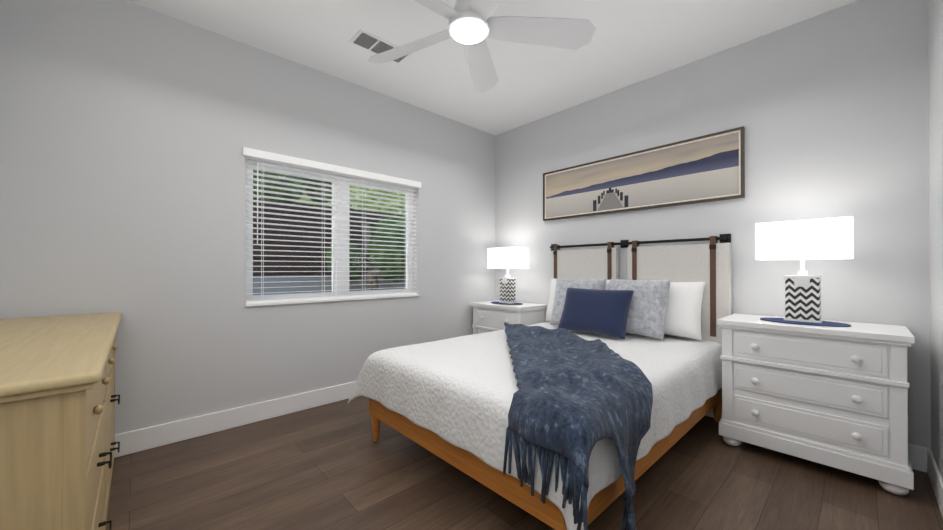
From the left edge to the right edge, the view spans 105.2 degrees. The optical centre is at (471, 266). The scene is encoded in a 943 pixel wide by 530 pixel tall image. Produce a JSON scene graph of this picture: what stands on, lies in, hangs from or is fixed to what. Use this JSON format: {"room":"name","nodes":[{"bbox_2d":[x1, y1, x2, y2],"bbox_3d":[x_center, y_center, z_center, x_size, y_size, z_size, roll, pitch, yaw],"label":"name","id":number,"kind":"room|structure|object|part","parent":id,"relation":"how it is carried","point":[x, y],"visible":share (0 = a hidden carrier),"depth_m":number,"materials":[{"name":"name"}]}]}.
{"room":"bedroom","nodes":[
{"label":"bedroom","id":0,"kind":"room"},
{"bbox_2d":[0,0,494,433],"bbox_3d":[-1.125,-0.237,3.166,4.020,2.740,0.150,0,0,-43],"label":"wall","id":1,"kind":"structure","parent":0,"point":[129,131],"depth_m":2.37,"materials":[{"name":"grey paint"}]},
{"bbox_2d":[114,381,355,457],"bbox_3d":[-1.068,1.065,3.097,3.720,0.135,0.018,0,0,-43],"label":"baseboard","id":2,"kind":"structure","parent":1,"relation":"attached to","point":[147,438],"depth_m":2.49,"materials":[{"name":"white"}]},
{"bbox_2d":[245,158,418,306],"bbox_3d":[-1.121,-0.264,3.147,1.500,1.105,0.153,0,0,-43],"label":"window","id":3,"kind":"structure","parent":1,"relation":"in","point":[339,290],"depth_m":3.13,"materials":[{"name":"white plastic"}]},
{"bbox_2d":[243,147,420,303],"bbox_3d":[-1.092,-0.291,3.116,1.530,1.121,0.088,0,0,-43],"label":"window blind","id":4,"kind":"object","parent":3,"relation":"attached to","point":[265,156],"visible":0.88,"depth_m":2.98,"materials":[{"name":"white plastic"}]},
{"bbox_2d":[127,0,856,134],"bbox_3d":[0.038,-1.664,1.920,4.020,0.100,3.570,0,0,-43],"label":"ceiling","id":5,"kind":"structure","parent":0,"point":[633,42],"depth_m":2.58,"materials":[{"name":"white paint"}]},
{"bbox_2d":[349,29,411,64],"bbox_3d":[-0.660,-1.601,2.643,0.410,0.016,0.190,0,0,-43],"label":"ceiling vent","id":6,"kind":"object","parent":5,"relation":"in","point":[367,41],"visible":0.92,"depth_m":2.58,"materials":[{"name":"white metal"}]},
{"bbox_2d":[368,0,595,91],"bbox_3d":[-0.054,-1.426,1.908,1.290,0.376,1.356,0,0,-43],"label":"fan","id":7,"kind":"object","parent":5,"relation":"hanging from","point":[473,25],"visible":1,"depth_m":1.98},
{"bbox_2d":[106,396,942,529],"bbox_3d":[0.038,1.176,1.904,4.020,0.100,3.570,0,0,-43],"label":"floor","id":8,"kind":"structure","parent":0,"point":[332,466],"depth_m":1.82,"materials":[{"name":"wood"}]},
{"bbox_2d":[0,312,121,529],"bbox_3d":[-1.662,0.692,1.359,0.459,0.862,1.700,0,0,-43],"label":"dresser","id":9,"kind":"object","parent":8,"relation":"on","point":[58,395],"visible":1,"depth_m":0.89,"materials":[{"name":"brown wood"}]},
{"bbox_2d":[470,300,546,333],"bbox_3d":[0.388,0.767,3.915,0.451,0.740,0.720,0,0,-43],"label":"nightstand","id":10,"kind":"object","parent":8,"relation":"on","point":[488,316],"visible":0.38,"depth_m":3.76,"materials":[{"name":"white paint"}]},
{"bbox_2d":[487,247,528,304],"bbox_3d":[0.379,0.093,3.910,0.256,0.604,0.420,0,0,-43],"label":"lamp","id":11,"kind":"object","parent":10,"relation":"on","point":[507,258],"visible":0.98,"depth_m":3.85,"materials":[{"name":"white fabric"}]},
{"bbox_2d":[348,234,731,529],"bbox_3d":[0.579,0.441,2.446,2.191,1.373,1.755,0,0,-43],"label":"bed","id":12,"kind":"object","parent":8,"relation":"on","point":[597,395],"visible":0.98,"depth_m":1.88,"materials":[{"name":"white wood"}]},
{"bbox_3d":[0.591,0.976,2.493,2.050,0.303,1.500,0,0,-43],"label":"frame","id":13,"kind":"part","parent":12,"relation":"part of","materials":[{"name":"brown wood"}]},
{"bbox_2d":[503,322,652,529],"bbox_3d":[0.336,0.762,2.010,1.245,0.655,1.450,0,0,-43],"label":"throw","id":14,"kind":"object","parent":12,"relation":"on","point":[578,411],"depth_m":1.37,"materials":[{"name":"blue fabric"}]},
{"bbox_2d":[546,278,610,320],"bbox_3d":[0.992,0.323,3.387,0.190,0.460,0.680,19,-13,-41],"label":"pillow","id":15,"kind":"object","parent":12,"relation":"on","point":[553,281],"depth_m":3.50,"materials":[{"name":"white fabric"}]},
{"bbox_3d":[1.338,0.196,3.173,0.092,0.875,1.565,0,0,-43],"label":"headboard","id":16,"kind":"part","parent":12,"relation":"part of","materials":[{"name":"beige fabric"}]},
{"bbox_2d":[664,282,705,339],"bbox_3d":[1.478,0.320,2.863,0.190,0.460,0.680,19,-13,-41],"label":"pillow","id":17,"kind":"object","parent":12,"relation":"on","point":[685,315],"depth_m":2.66,"materials":[{"name":"white fabric"}]},
{"bbox_2d":[717,313,914,494],"bbox_3d":[1.996,0.730,2.151,0.491,0.795,0.795,0,0,-43],"label":"nightstand","id":18,"kind":"object","parent":8,"relation":"on","point":[836,397],"visible":1,"depth_m":1.95,"materials":[{"name":"white paint"}]},
{"bbox_2d":[755,216,853,326],"bbox_3d":[1.979,0.029,2.156,0.256,0.604,0.420,0,0,-43],"label":"lamp","id":19,"kind":"object","parent":18,"relation":"on","point":[823,238],"visible":1,"depth_m":2.12,"materials":[{"name":"white fabric"}]},
{"bbox_2d":[495,0,930,448],"bbox_3d":[1.457,-0.236,3.228,0.150,2.740,3.270,0,0,-43],"label":"wall","id":20,"kind":"structure","parent":0,"point":[829,111],"depth_m":2.39,"materials":[{"name":"grey paint"}]},
{"bbox_2d":[543,126,744,220],"bbox_3d":[1.355,-0.745,3.199,0.030,0.503,1.726,0,0,-43],"label":"picture frame","id":21,"kind":"object","parent":20,"relation":"attached to","point":[706,168],"visible":0.98,"depth_m":3.01,"materials":[{"name":"beige paper"}]},
{"bbox_2d":[705,408,921,470],"bbox_3d":[1.397,1.066,3.164,0.014,0.135,3.210,0,0,-43],"label":"baseboard","id":22,"kind":"structure","parent":20,"relation":"attached to","point":[914,451],"depth_m":2.00,"materials":[{"name":"white wood"}]},
{"bbox_2d":[928,0,942,477],"bbox_3d":[1.201,-0.251,0.658,4.020,2.740,0.150,0,0,-43],"label":"wall","id":23,"kind":"structure","parent":0,"point":[935,47],"depth_m":1.80,"materials":[{"name":"grey paint"}]},
{"bbox_2d":[922,447,942,517],"bbox_3d":[1.144,1.052,0.712,3.720,0.135,0.018,0,0,-43],"label":"baseboard","id":24,"kind":"structure","parent":23,"relation":"attached to","point":[929,465],"depth_m":1.81,"materials":[{"name":"white wood"}]},
{"label":"outside","id":25,"kind":"structure","parent":0,"visible":0},
{"bbox_3d":[-5.311,1.317,7.465,20.000,0.280,11.840,0,0,-43],"label":"ground","id":26,"kind":"structure","parent":25,"visible":0},
{"bbox_2d":[253,275,405,294],"bbox_3d":[-2.941,0.643,4.913,16.000,1.040,0.310,0,0,-43],"label":"stone wall","id":27,"kind":"structure","parent":26,"relation":"on","point":[289,288],"depth_m":5.24,"materials":[{"name":"grey stone"}]},
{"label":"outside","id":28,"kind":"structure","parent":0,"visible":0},
{"bbox_2d":[253,198,402,275],"bbox_3d":[-3.186,-0.455,5.183,16.000,1.200,0.190,0,0,-43],"label":"fence","id":29,"kind":"object","parent":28,"point":[271,258],"depth_m":5.61,"materials":[{"name":"brown"}]},
{"bbox_2d":[361,224,380,289],"bbox_3d":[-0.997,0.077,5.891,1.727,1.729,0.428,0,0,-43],"label":"trunk","id":30,"kind":"object","parent":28,"point":[372,279],"depth_m":5.33,"materials":[{"name":"brown plant"}]},
{"bbox_2d":[253,170,405,281],"bbox_3d":[-3.136,-2.118,6.752,9.420,4.941,5.782,0,0,-43],"label":"foliage","id":31,"kind":"object","parent":30,"relation":"attached to","point":[394,269],"depth_m":5.21,"materials":[{"name":"green plant"}]}
]}

